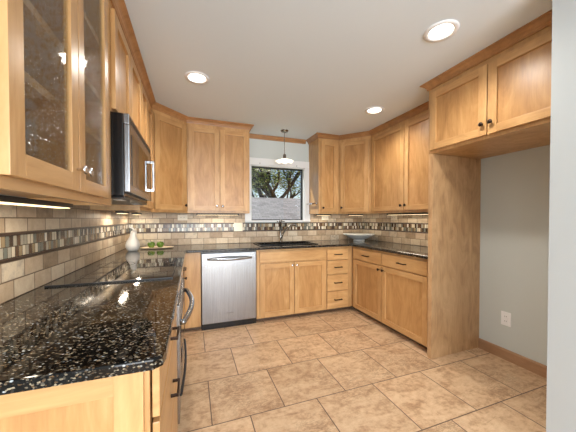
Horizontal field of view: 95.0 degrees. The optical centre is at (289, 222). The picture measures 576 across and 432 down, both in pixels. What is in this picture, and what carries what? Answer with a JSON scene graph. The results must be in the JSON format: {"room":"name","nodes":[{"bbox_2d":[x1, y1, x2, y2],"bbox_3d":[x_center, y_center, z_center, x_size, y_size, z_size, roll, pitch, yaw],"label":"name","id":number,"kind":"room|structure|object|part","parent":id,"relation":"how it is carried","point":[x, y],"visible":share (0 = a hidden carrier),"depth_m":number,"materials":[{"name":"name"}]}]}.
{"room":"kitchen","nodes":[
{"label":"kitchen","id":0,"kind":"room"},
{"bbox_2d":[163,138,349,313],"bbox_3d":[-0.305,-0.032,3.801,3.720,2.382,0.120,0,1,-20],"label":"wall","id":1,"kind":"structure","parent":0,"point":[258,148],"depth_m":3.76,"materials":[{"name":"white paint"}]},
{"bbox_2d":[129,108,187,212],"bbox_3d":[-1.491,-0.659,2.942,0.662,1.095,0.648,0,1,-20],"label":"upper cabinet","id":2,"kind":"object","parent":1,"relation":"attached to","point":[169,132],"visible":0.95,"depth_m":2.83,"materials":[{"name":"brown wood"}]},
{"bbox_3d":[-1.273,-0.624,2.840,0.020,0.972,0.400,0,1,26],"label":"door","id":3,"kind":"part","parent":2,"relation":"part of","materials":[{"name":"brown wood"}]},
{"bbox_2d":[110,0,253,131],"bbox_3d":[-0.948,-1.166,2.006,0.923,0.055,3.259,0,1,2],"label":"trim","id":4,"kind":"structure","parent":1,"relation":"attached to","point":[120,7],"depth_m":2.15,"materials":[{"name":"brown wood"}]},
{"bbox_2d":[187,123,249,213],"bbox_3d":[-0.886,-0.665,3.306,0.727,1.095,0.377,0,1,-20],"label":"upper cabinet","id":5,"kind":"object","parent":1,"relation":"attached to","point":[218,180],"visible":0.93,"depth_m":3.15,"materials":[{"name":"brown wood"}]},
{"bbox_3d":[-0.999,-0.629,3.108,0.339,0.972,0.020,0,1,-20],"label":"door","id":6,"kind":"part","parent":5,"relation":"part of","materials":[{"name":"brown wood"}]},
{"bbox_2d":[196,213,238,214],"bbox_3d":[-0.898,-0.107,3.326,0.520,0.021,0.060,0,1,-20],"label":"light","id":7,"kind":"object","parent":5,"relation":"attached to","point":[196,213],"visible":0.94,"depth_m":3.28,"materials":[{"name":"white plastic"}]},
{"bbox_3d":[-0.672,-0.631,3.228,0.339,0.972,0.020,0,1,-20],"label":"door","id":8,"kind":"part","parent":5,"relation":"part of","materials":[{"name":"brown wood"}]},
{"bbox_2d":[129,213,362,245],"bbox_3d":[-0.363,0.076,3.708,3.306,0.397,0.015,0,1,-20],"label":"backsplash","id":9,"kind":"structure","parent":1,"relation":"attached to","point":[154,227],"depth_m":3.53,"materials":[{"name":"tile"}]},
{"bbox_2d":[178,215,187,219],"bbox_3d":[-1.349,-0.065,3.335,0.115,0.070,0.009,0,1,-20],"label":"outlet plate","id":10,"kind":"object","parent":9,"relation":"attached to","point":[180,217],"visible":1,"depth_m":3.33,"materials":[{"name":"beige plastic"}]},
{"bbox_2d":[234,223,242,230],"bbox_3d":[-0.691,0.058,3.576,0.115,0.115,0.006,0,1,-20],"label":"outlet plate","id":11,"kind":"object","parent":9,"relation":"attached to","point":[237,226],"visible":1,"depth_m":3.57,"materials":[{"name":"beige plastic"}]},
{"bbox_2d":[245,157,309,221],"bbox_3d":[-0.165,-0.458,3.817,0.976,0.887,0.135,0,1,-20],"label":"window","id":12,"kind":"structure","parent":1,"relation":"in","point":[303,167],"depth_m":3.85,"materials":[{"name":"white paint"}]},
{"bbox_3d":[-0.176,-0.416,3.848,0.786,0.758,0.030,0,1,-20],"label":"screen frame","id":13,"kind":"part","parent":12,"relation":"part of","materials":[{"name":"black plastic"}]},
{"bbox_3d":[-0.164,-0.026,3.824,0.976,0.022,0.135,0,1,-20],"label":"sill","id":14,"kind":"part","parent":12,"relation":"part of","materials":[{"name":"white paint"}]},
{"bbox_2d":[249,133,305,143],"bbox_3d":[-0.156,-1.193,3.757,0.854,0.057,0.030,0,1,-20],"label":"trim","id":15,"kind":"structure","parent":1,"relation":"attached to","point":[252,136],"depth_m":3.74,"materials":[{"name":"brown wood"}]},
{"bbox_2d":[309,138,338,213],"bbox_3d":[0.505,-0.675,3.817,0.316,1.095,0.377,0,1,-20],"label":"upper cabinet","id":16,"kind":"object","parent":1,"relation":"attached to","point":[323,153],"visible":0.98,"depth_m":3.69,"materials":[{"name":"brown wood"}]},
{"bbox_3d":[0.555,-0.639,3.679,0.255,0.972,0.020,0,1,-20],"label":"door","id":17,"kind":"part","parent":16,"relation":"part of","materials":[{"name":"brown wood"}]},
{"bbox_2d":[339,136,370,213],"bbox_3d":[1.003,-0.676,3.853,0.655,1.095,0.658,0,1,-20],"label":"upper cabinet","id":18,"kind":"object","parent":1,"relation":"attached to","point":[354,153],"visible":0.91,"depth_m":3.63,"materials":[{"name":"brown wood"}]},
{"bbox_2d":[348,214,363,215],"bbox_3d":[0.980,-0.117,3.891,0.220,0.021,0.060,0,1,25],"label":"light","id":19,"kind":"object","parent":18,"relation":"attached to","point":[348,214],"visible":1,"depth_m":3.86,"materials":[{"name":"white plastic"}]},
{"bbox_2d":[124,0,551,139],"bbox_3d":[-0.450,-1.213,0.000,6.600,0.100,7.120,0,1,-20],"label":"ceiling","id":20,"kind":"structure","parent":0,"point":[305,68],"depth_m":1.85,"materials":[{"name":"white paint"}]},
{"bbox_2d":[184,71,208,83],"bbox_3d":[-0.760,-1.192,2.174,0.196,0.008,0.196,0,1,-20],"label":"recessed light","id":21,"kind":"object","parent":20,"relation":"in","point":[196,77],"visible":1,"depth_m":2.17,"materials":[{"name":"white"}]},
{"bbox_2d":[275,129,293,163],"bbox_3d":[-0.063,-1.009,3.487,0.244,0.417,0.244,0,1,-20],"label":"pendant lamp","id":22,"kind":"object","parent":20,"relation":"hanging from","point":[284,160],"visible":1,"depth_m":3.48,"materials":[{"name":"white glass"}]},
{"bbox_3d":[-0.063,-0.823,3.490,0.244,0.044,0.244,0,1,-20],"label":"lamp shade","id":23,"kind":"part","parent":22,"relation":"part of","materials":[{"name":"white glass"}]},
{"bbox_2d":[365,106,383,113],"bbox_3d":[0.913,-1.204,2.827,0.196,0.008,0.196,0,1,-20],"label":"recessed light","id":24,"kind":"object","parent":20,"relation":"in","point":[376,109],"visible":1,"depth_m":2.82,"materials":[{"name":"white"}]},
{"bbox_2d":[423,19,459,41],"bbox_3d":[0.942,-1.185,1.637,0.196,0.008,0.196,0,1,-20],"label":"recessed light","id":25,"kind":"object","parent":20,"relation":"in","point":[439,31],"visible":1,"depth_m":1.63,"materials":[{"name":"white"}]},
{"bbox_2d":[178,306,546,431],"bbox_3d":[-0.448,1.269,0.039,6.600,0.100,7.120,0,1,-20],"label":"floor","id":26,"kind":"structure","parent":0,"point":[344,370],"depth_m":1.94,"materials":[{"name":"tile"}]},
{"bbox_2d":[0,304,179,431],"bbox_3d":[-0.748,0.776,0.957,0.648,0.857,0.836,0,1,-20],"label":"base cabinet","id":27,"kind":"object","parent":26,"relation":"on","point":[146,401],"visible":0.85,"depth_m":0.63,"materials":[{"name":"brown wood"}]},
{"bbox_3d":[-0.631,0.783,0.563,0.573,0.856,0.016,0,1,-20],"label":"panel","id":28,"kind":"part","parent":27,"relation":"part of","materials":[{"name":"brown wood"}]},
{"bbox_3d":[-0.483,0.428,1.058,0.018,0.140,0.800,0,1,-20],"label":"drawer","id":29,"kind":"part","parent":27,"relation":"part of","materials":[{"name":"brown wood"}]},
{"bbox_3d":[-0.483,0.657,1.061,0.018,0.292,0.800,0,1,-20],"label":"drawer","id":30,"kind":"part","parent":27,"relation":"part of","materials":[{"name":"brown wood"}]},
{"bbox_3d":[-0.482,0.978,1.066,0.018,0.330,0.800,0,1,-20],"label":"drawer","id":31,"kind":"part","parent":27,"relation":"part of","materials":[{"name":"brown wood"}]},
{"bbox_3d":[-0.461,0.446,1.066,0.030,0.012,0.110,0,1,-20],"label":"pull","id":32,"kind":"part","parent":27,"relation":"part of","materials":[{"name":"brown metal"}]},
{"bbox_3d":[-0.461,0.667,1.069,0.030,0.012,0.110,0,1,-20],"label":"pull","id":33,"kind":"part","parent":27,"relation":"part of","materials":[{"name":"brown metal"}]},
{"bbox_2d":[176,272,193,423],"bbox_3d":[-0.993,0.765,1.722,0.704,0.855,0.754,0,1,-20],"label":"oven","id":34,"kind":"object","parent":26,"relation":"on","point":[181,319],"visible":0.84,"depth_m":1.59,"materials":[{"name":"silver metal"}]},
{"bbox_3d":[-0.752,0.684,1.810,0.036,0.463,0.752,0,1,-20],"label":"door","id":35,"kind":"part","parent":34,"relation":"part of","materials":[{"name":"metal"}]},
{"bbox_3d":[-0.756,0.392,1.804,0.028,0.109,0.752,0,1,-20],"label":"control panel","id":36,"kind":"part","parent":34,"relation":"part of","materials":[{"name":"metal"}]},
{"bbox_3d":[-0.754,1.019,1.814,0.032,0.193,0.752,0,1,-20],"label":"drawer","id":37,"kind":"part","parent":34,"relation":"part of","materials":[{"name":"metal"}]},
{"bbox_3d":[-0.725,0.961,1.824,0.030,0.016,0.736,0,1,-20],"label":"handle","id":38,"kind":"part","parent":34,"relation":"part of","materials":[{"name":"black plastic"}]},
{"bbox_3d":[-0.696,0.551,1.818,0.078,0.032,0.732,0,1,-20],"label":"handle","id":39,"kind":"part","parent":34,"relation":"part of","materials":[{"name":"metal"}]},
{"bbox_2d":[184,252,200,330],"bbox_3d":[-1.139,0.742,3.111,0.165,0.856,0.600,0,1,-20],"label":"base cabinet","id":40,"kind":"object","parent":26,"relation":"on","point":[192,261],"visible":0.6,"depth_m":2.83,"materials":[{"name":"brown wood"}]},
{"bbox_2d":[201,250,255,330],"bbox_3d":[-0.754,0.740,3.196,0.606,0.853,0.678,0,1,-20],"label":"dishwasher","id":41,"kind":"object","parent":26,"relation":"on","point":[228,278],"visible":0.99,"depth_m":2.94,"materials":[{"name":"silver metal"}]},
{"bbox_3d":[-0.650,0.395,2.906,0.484,0.040,0.071,0,1,-20],"label":"handle","id":42,"kind":"part","parent":41,"relation":"part of","materials":[{"name":"metal"}]},
{"bbox_2d":[256,247,325,320],"bbox_3d":[-0.050,0.735,3.484,0.905,0.856,0.652,0,1,-20],"label":"base cabinet","id":43,"kind":"object","parent":26,"relation":"on","point":[289,282],"visible":0.96,"depth_m":3.20,"materials":[{"name":"brown wood"}]},
{"bbox_3d":[-0.144,0.795,3.146,0.425,0.628,0.020,0,1,-20],"label":"door","id":44,"kind":"part","parent":43,"relation":"part of","materials":[{"name":"brown wood"}]},
{"bbox_3d":[0.264,0.792,3.296,0.426,0.628,0.020,0,1,-20],"label":"door","id":45,"kind":"part","parent":43,"relation":"part of","materials":[{"name":"brown wood"}]},
{"bbox_2d":[324,246,351,311],"bbox_3d":[0.558,0.731,3.708,0.390,0.856,0.651,0,1,-20],"label":"base cabinet","id":46,"kind":"object","parent":26,"relation":"on","point":[338,259],"visible":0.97,"depth_m":3.43,"materials":[{"name":"brown wood"}]},
{"bbox_3d":[0.627,0.993,3.431,0.305,0.213,0.018,0,1,-20],"label":"drawer","id":47,"kind":"part","parent":46,"relation":"part of","materials":[{"name":"brown wood"}]},
{"bbox_3d":[0.627,0.773,3.427,0.305,0.203,0.018,0,1,-20],"label":"drawer","id":48,"kind":"part","parent":46,"relation":"part of","materials":[{"name":"brown wood"}]},
{"bbox_3d":[0.626,0.573,3.424,0.305,0.173,0.018,0,1,-20],"label":"drawer","id":49,"kind":"part","parent":46,"relation":"part of","materials":[{"name":"brown wood"}]},
{"bbox_3d":[0.626,0.407,3.421,0.305,0.135,0.018,0,1,-20],"label":"drawer","id":50,"kind":"part","parent":46,"relation":"part of","materials":[{"name":"brown wood"}]},
{"bbox_2d":[352,246,427,348],"bbox_3d":[1.314,0.741,3.028,0.656,0.856,1.245,0,1,-20],"label":"base cabinet","id":51,"kind":"object","parent":26,"relation":"on","point":[391,289],"visible":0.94,"depth_m":2.78,"materials":[{"name":"brown wood"}]},
{"bbox_2d":[0,239,427,394],"bbox_3d":[0.144,0.310,2.353,3.314,0.027,2.912,0,1,-20],"label":"countertop","id":52,"kind":"structure","parent":51,"relation":"on","point":[63,335],"depth_m":0.84,"materials":[{"name":"stone"}]},
{"bbox_2d":[44,258,178,287],"bbox_3d":[-1.054,0.300,1.745,0.570,0.014,0.792,0,1,-20],"label":"cooktop","id":53,"kind":"object","parent":52,"relation":"in","point":[101,272],"visible":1,"depth_m":1.61,"materials":[{"name":"black glass"}]},
{"bbox_3d":[-0.918,0.308,1.376,0.570,0.008,0.006,0,1,-20],"label":"trim","id":54,"kind":"part","parent":53,"relation":"part of","materials":[{"name":"black plastic"}]},
{"bbox_2d":[125,227,139,250],"bbox_3d":[-1.618,0.166,2.725,0.132,0.250,0.132,0,1,-20],"label":"vase","id":55,"kind":"object","parent":52,"relation":"on","point":[132,244],"visible":0.99,"depth_m":2.69,"materials":[{"name":"white ceramic"}]},
{"bbox_2d":[140,246,173,248],"bbox_3d":[-1.481,0.278,2.963,0.343,0.018,0.193,0,1,-20],"label":"tray","id":56,"kind":"object","parent":52,"relation":"on","point":[147,247],"visible":0.88,"depth_m":2.92,"materials":[{"name":"brown wood"}]},
{"bbox_2d":[147,241,154,247],"bbox_3d":[-1.534,0.241,2.932,0.076,0.077,0.076,0,1,-20],"label":"apple","id":57,"kind":"object","parent":56,"relation":"on","point":[151,244],"visible":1,"depth_m":2.91,"materials":[{"name":"green food"}]},
{"bbox_2d":[157,242,163,246],"bbox_3d":[-1.452,0.240,2.968,0.076,0.077,0.076,0,1,-5],"label":"apple","id":58,"kind":"object","parent":56,"relation":"on","point":[159,244],"visible":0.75,"depth_m":2.94,"materials":[{"name":"green food"}]},
{"bbox_2d":[254,241,317,245],"bbox_3d":[-0.053,0.367,3.500,0.776,0.193,0.406,0,1,-20],"label":"sink","id":59,"kind":"object","parent":52,"relation":"in","point":[280,243],"visible":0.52,"depth_m":3.62,"materials":[{"name":"black metal"}]},
{"bbox_2d":[277,220,297,241],"bbox_3d":[-0.024,0.114,3.709,0.304,0.320,0.061,0,1,10],"label":"faucet","id":60,"kind":"object","parent":52,"relation":"on","point":[279,221],"visible":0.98,"depth_m":3.71,"materials":[{"name":"grey metal"}]},
{"bbox_3d":[-0.004,0.129,3.699,0.262,0.228,0.030,0,1,14],"label":"spout","id":61,"kind":"part","parent":60,"relation":"part of","materials":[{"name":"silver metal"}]},
{"bbox_2d":[343,233,374,240],"bbox_3d":[1.035,0.216,3.914,0.472,0.107,0.472,0,1,-20],"label":"footed bowl","id":62,"kind":"object","parent":52,"relation":"on","point":[356,236],"visible":0.98,"depth_m":3.82,"materials":[{"name":"white ceramic"}]},
{"bbox_3d":[0.940,0.402,3.202,0.018,0.130,0.540,0,1,-20],"label":"drawer","id":63,"kind":"part","parent":51,"relation":"part of","materials":[{"name":"brown wood"}]},
{"bbox_3d":[0.942,0.793,3.209,0.020,0.628,0.540,0,1,-20],"label":"door","id":64,"kind":"part","parent":51,"relation":"part of","materials":[{"name":"brown wood"}]},
{"bbox_3d":[1.144,0.802,2.660,0.020,0.628,0.610,0,1,-20],"label":"door","id":65,"kind":"part","parent":51,"relation":"part of","materials":[{"name":"brown wood"}]},
{"bbox_3d":[1.141,0.411,2.653,0.018,0.130,0.610,0,1,-20],"label":"drawer","id":66,"kind":"part","parent":51,"relation":"part of","materials":[{"name":"brown wood"}]},
{"bbox_2d":[427,154,480,358],"bbox_3d":[1.504,0.293,2.395,0.602,1.772,0.040,0,1,-20],"label":"end panel","id":67,"kind":"object","parent":26,"relation":"on","point":[454,188],"visible":1,"depth_m":2.36,"materials":[{"name":"brown wood"}]},
{"bbox_2d":[364,145,549,365],"bbox_3d":[1.789,-0.021,2.994,0.345,2.382,2.840,0,1,-20],"label":"wall","id":68,"kind":"structure","parent":0,"point":[515,186],"depth_m":2.20,"materials":[{"name":"white paint"}]},
{"bbox_2d":[306,101,428,143],"bbox_3d":[0.993,-1.187,3.268,0.510,0.055,1.974,-1,1,-43],"label":"trim","id":69,"kind":"structure","parent":68,"relation":"attached to","point":[425,106],"depth_m":3.38,"materials":[{"name":"brown wood"}]},
{"bbox_2d":[363,214,427,246],"bbox_3d":[1.512,0.079,3.416,0.015,0.397,1.860,0,1,-20],"label":"backsplash","id":70,"kind":"structure","parent":68,"relation":"attached to","point":[407,229],"depth_m":3.53,"materials":[{"name":"tile"}]},
{"bbox_2d":[391,215,396,219],"bbox_3d":[1.431,-0.071,3.607,0.009,0.070,0.115,0,1,-20],"label":"outlet plate","id":71,"kind":"object","parent":70,"relation":"attached to","point":[393,217],"visible":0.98,"depth_m":3.60,"materials":[{"name":"beige plastic"}]},
{"bbox_2d":[371,109,428,213],"bbox_3d":[1.444,-0.663,3.023,0.400,1.095,1.195,0,1,-20],"label":"upper cabinet","id":72,"kind":"object","parent":68,"relation":"attached to","point":[399,152],"visible":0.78,"depth_m":3.00,"materials":[{"name":"brown wood"}]},
{"bbox_3d":[1.196,-0.632,3.235,0.020,0.972,0.568,0,1,-20],"label":"door","id":73,"kind":"part","parent":72,"relation":"part of","materials":[{"name":"brown wood"}]},
{"bbox_2d":[387,212,427,214],"bbox_3d":[1.461,-0.104,3.053,0.060,0.021,0.900,0,1,-20],"label":"light","id":74,"kind":"object","parent":72,"relation":"attached to","point":[427,212],"visible":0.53,"depth_m":3.12,"materials":[{"name":"white plastic"}]},
{"bbox_3d":[1.394,-0.624,2.698,0.020,0.972,0.557,0,1,-20],"label":"door","id":75,"kind":"part","parent":72,"relation":"part of","materials":[{"name":"brown wood"}]},
{"bbox_2d":[428,25,551,158],"bbox_3d":[1.638,-0.891,1.932,0.655,0.605,0.972,0,1,-20],"label":"upper cabinet","id":76,"kind":"object","parent":68,"relation":"attached to","point":[501,104],"visible":0.85,"depth_m":1.80,"materials":[{"name":"brown wood"}]},
{"bbox_3d":[1.292,-0.857,2.044,0.020,0.485,0.464,0,1,-20],"label":"door","id":77,"kind":"part","parent":76,"relation":"part of","materials":[{"name":"brown wood"}]},
{"bbox_2d":[420,9,551,91],"bbox_3d":[1.506,-1.166,1.906,0.393,0.055,1.023,0,1,-20],"label":"trim","id":78,"kind":"structure","parent":76,"relation":"attached to","point":[543,21],"depth_m":1.76,"materials":[{"name":"brown wood"}]},
{"bbox_3d":[1.451,-0.850,1.611,0.020,0.485,0.442,0,1,-20],"label":"door","id":79,"kind":"part","parent":76,"relation":"part of","materials":[{"name":"brown wood"}]},
{"bbox_2d":[501,311,510,326],"bbox_3d":[1.870,0.829,2.277,0.009,0.118,0.075,0,1,-20],"label":"outlet plate","id":80,"kind":"object","parent":68,"relation":"attached to","point":[505,316],"visible":1,"depth_m":2.27,"materials":[{"name":"white plastic"}]},
{"bbox_2d":[478,338,546,377],"bbox_3d":[1.950,1.140,2.054,0.016,0.090,0.926,0,1,-20],"label":"baseboard","id":81,"kind":"structure","parent":68,"relation":"attached to","point":[533,366],"depth_m":2.21,"materials":[{"name":"brown wood"}]},
{"bbox_2d":[546,0,575,431],"bbox_3d":[2.572,0.033,-0.448,1.250,2.382,4.158,0,1,-20],"label":"wall","id":82,"kind":"structure","parent":0,"point":[561,334],"depth_m":1.24,"materials":[{"name":"grey paint"}]},
{"bbox_3d":[-1.270,0.010,1.209,0.120,2.382,4.320,0,1,-20],"label":"wall","id":83,"kind":"structure","parent":0,"visible":0},
{"bbox_2d":[0,0,110,205],"bbox_3d":[-0.885,-0.627,0.887,0.377,1.095,0.835,0,1,-20],"label":"upper cabinet","id":84,"kind":"object","parent":83,"relation":"attached to","point":[55,131],"visible":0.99,"depth_m":0.90,"materials":[{"name":"brown wood"}]},
{"bbox_2d":[0,195,72,208],"bbox_3d":[-0.861,-0.067,0.847,0.060,0.021,0.620,0,1,-20],"label":"light","id":85,"kind":"object","parent":84,"relation":"attached to","point":[9,200],"visible":1,"depth_m":0.86,"materials":[{"name":"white plastic"}]},
{"bbox_3d":[-0.668,-0.591,0.725,0.020,0.972,0.372,0,1,-20],"label":"door","id":86,"kind":"part","parent":84,"relation":"part of","materials":[{"name":"brown wood"}]},
{"bbox_2d":[23,0,99,102],"bbox_3d":[-0.920,-0.597,0.875,0.287,0.026,0.799,0,1,-20],"label":"shelf","id":87,"kind":"object","parent":84,"relation":"attached to","point":[43,51],"depth_m":0.93,"materials":[{"name":"brown wood"}]},
{"bbox_2d":[24,71,100,143],"bbox_3d":[-0.919,-0.392,0.878,0.287,0.026,0.799,0,1,-20],"label":"shelf","id":88,"kind":"object","parent":84,"relation":"attached to","point":[44,114],"depth_m":0.96,"materials":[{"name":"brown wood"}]},
{"bbox_2d":[30,0,98,48],"bbox_3d":[-0.920,-0.857,0.871,0.287,0.026,0.799,0,1,-20],"label":"shelf","id":89,"kind":"object","parent":84,"relation":"attached to","point":[51,11],"depth_m":1.11,"materials":[{"name":"brown wood"}]},
{"bbox_3d":[-0.700,-0.180,0.893,0.031,0.031,0.031,0,1,-20],"label":"knob","id":90,"kind":"part","parent":84,"relation":"part of","materials":[{"name":"silver metal"}]},
{"bbox_3d":[-0.718,-0.180,0.942,0.031,0.031,0.031,0,1,-20],"label":"knob","id":91,"kind":"part","parent":84,"relation":"part of","materials":[{"name":"silver metal"}]},
{"bbox_3d":[-0.792,-0.596,1.064,0.020,0.972,0.342,0,1,-20],"label":"door","id":92,"kind":"part","parent":84,"relation":"part of","materials":[{"name":"brown wood"}]},
{"bbox_2d":[0,204,129,303],"bbox_3d":[-1.410,0.081,1.791,0.015,0.449,2.866,0,1,-20],"label":"backsplash","id":93,"kind":"structure","parent":83,"relation":"attached to","point":[39,246],"depth_m":1.38,"materials":[{"name":"tile"}]},
{"bbox_2d":[90,82,152,211],"bbox_3d":[-1.416,-0.649,2.287,0.346,1.095,0.628,0,1,-20],"label":"upper cabinet","id":94,"kind":"object","parent":83,"relation":"attached to","point":[146,110],"visible":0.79,"depth_m":2.26,"materials":[{"name":"brown wood"}]},
{"bbox_2d":[115,211,128,213],"bbox_3d":[-1.492,-0.091,2.362,0.060,0.021,0.240,0,1,-20],"label":"light","id":95,"kind":"object","parent":94,"relation":"attached to","point":[117,212],"visible":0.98,"depth_m":2.26,"materials":[{"name":"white plastic"}]},
{"bbox_3d":[-1.209,-0.614,2.198,0.020,0.972,0.298,0,1,-20],"label":"door","id":96,"kind":"part","parent":94,"relation":"part of","materials":[{"name":"brown wood"}]},
{"bbox_3d":[-1.315,-0.619,2.484,0.020,0.972,0.292,0,1,-20],"label":"door","id":97,"kind":"part","parent":94,"relation":"part of","materials":[{"name":"brown wood"}]},
{"bbox_2d":[109,0,141,134],"bbox_3d":[-1.176,-0.879,1.629,0.346,0.615,0.760,0,1,-20],"label":"upper cabinet","id":98,"kind":"object","parent":83,"relation":"attached to","point":[125,81],"visible":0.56,"depth_m":1.52,"materials":[{"name":"brown wood"}]},
{"bbox_3d":[-0.958,-0.837,1.510,0.020,0.505,0.365,0,1,-20],"label":"door","id":99,"kind":"part","parent":98,"relation":"part of","materials":[{"name":"brown wood"}]},
{"bbox_2d":[110,112,154,204],"bbox_3d":[-1.132,-0.348,1.655,0.442,0.439,0.758,0,1,-20],"label":"microwave","id":100,"kind":"object","parent":98,"relation":"attached to","point":[131,162],"visible":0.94,"depth_m":1.39,"materials":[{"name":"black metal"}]},
{"bbox_3d":[-0.961,-0.339,1.695,0.027,0.350,0.715,0,1,-20],"label":"door","id":101,"kind":"part","parent":100,"relation":"part of","materials":[{"name":"metal"}]},
{"bbox_3d":[-1.093,-0.345,2.052,0.027,0.350,0.040,0,1,-20],"label":"control panel","id":102,"kind":"part","parent":100,"relation":"part of","materials":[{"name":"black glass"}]},
{"bbox_3d":[-1.042,-0.349,2.001,0.035,0.230,0.035,0,1,-20],"label":"handle","id":103,"kind":"part","parent":100,"relation":"part of","materials":[{"name":"silver metal"}]},
{"bbox_3d":[-1.087,-0.842,1.862,0.020,0.505,0.365,0,1,-20],"label":"door","id":104,"kind":"part","parent":98,"relation":"part of","materials":[{"name":"brown wood"}]},
{"label":"outside","id":105,"kind":"structure","parent":0,"visible":0},
{"bbox_3d":[-2.432,1.468,19.068,38.000,0.100,29.800,0,1,-20],"label":"ground","id":106,"kind":"structure","parent":105,"visible":0},
{"bbox_2d":[252,168,299,197],"bbox_3d":[-1.108,-3.483,20.956,10.046,9.876,10.337,0,1,17],"label":"tree","id":107,"kind":"object","parent":106,"relation":"on","point":[261,178],"visible":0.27,"depth_m":21.48,"materials":[{"name":"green plant"}]},
{"bbox_2d":[252,197,299,218],"bbox_3d":[-0.971,0.107,13.617,15.000,2.793,6.057,0,1,-20],"label":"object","id":108,"kind":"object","parent":106,"relation":"on","point":[262,208],"visible":0.14,"depth_m":12.54,"materials":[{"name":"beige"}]}
]}

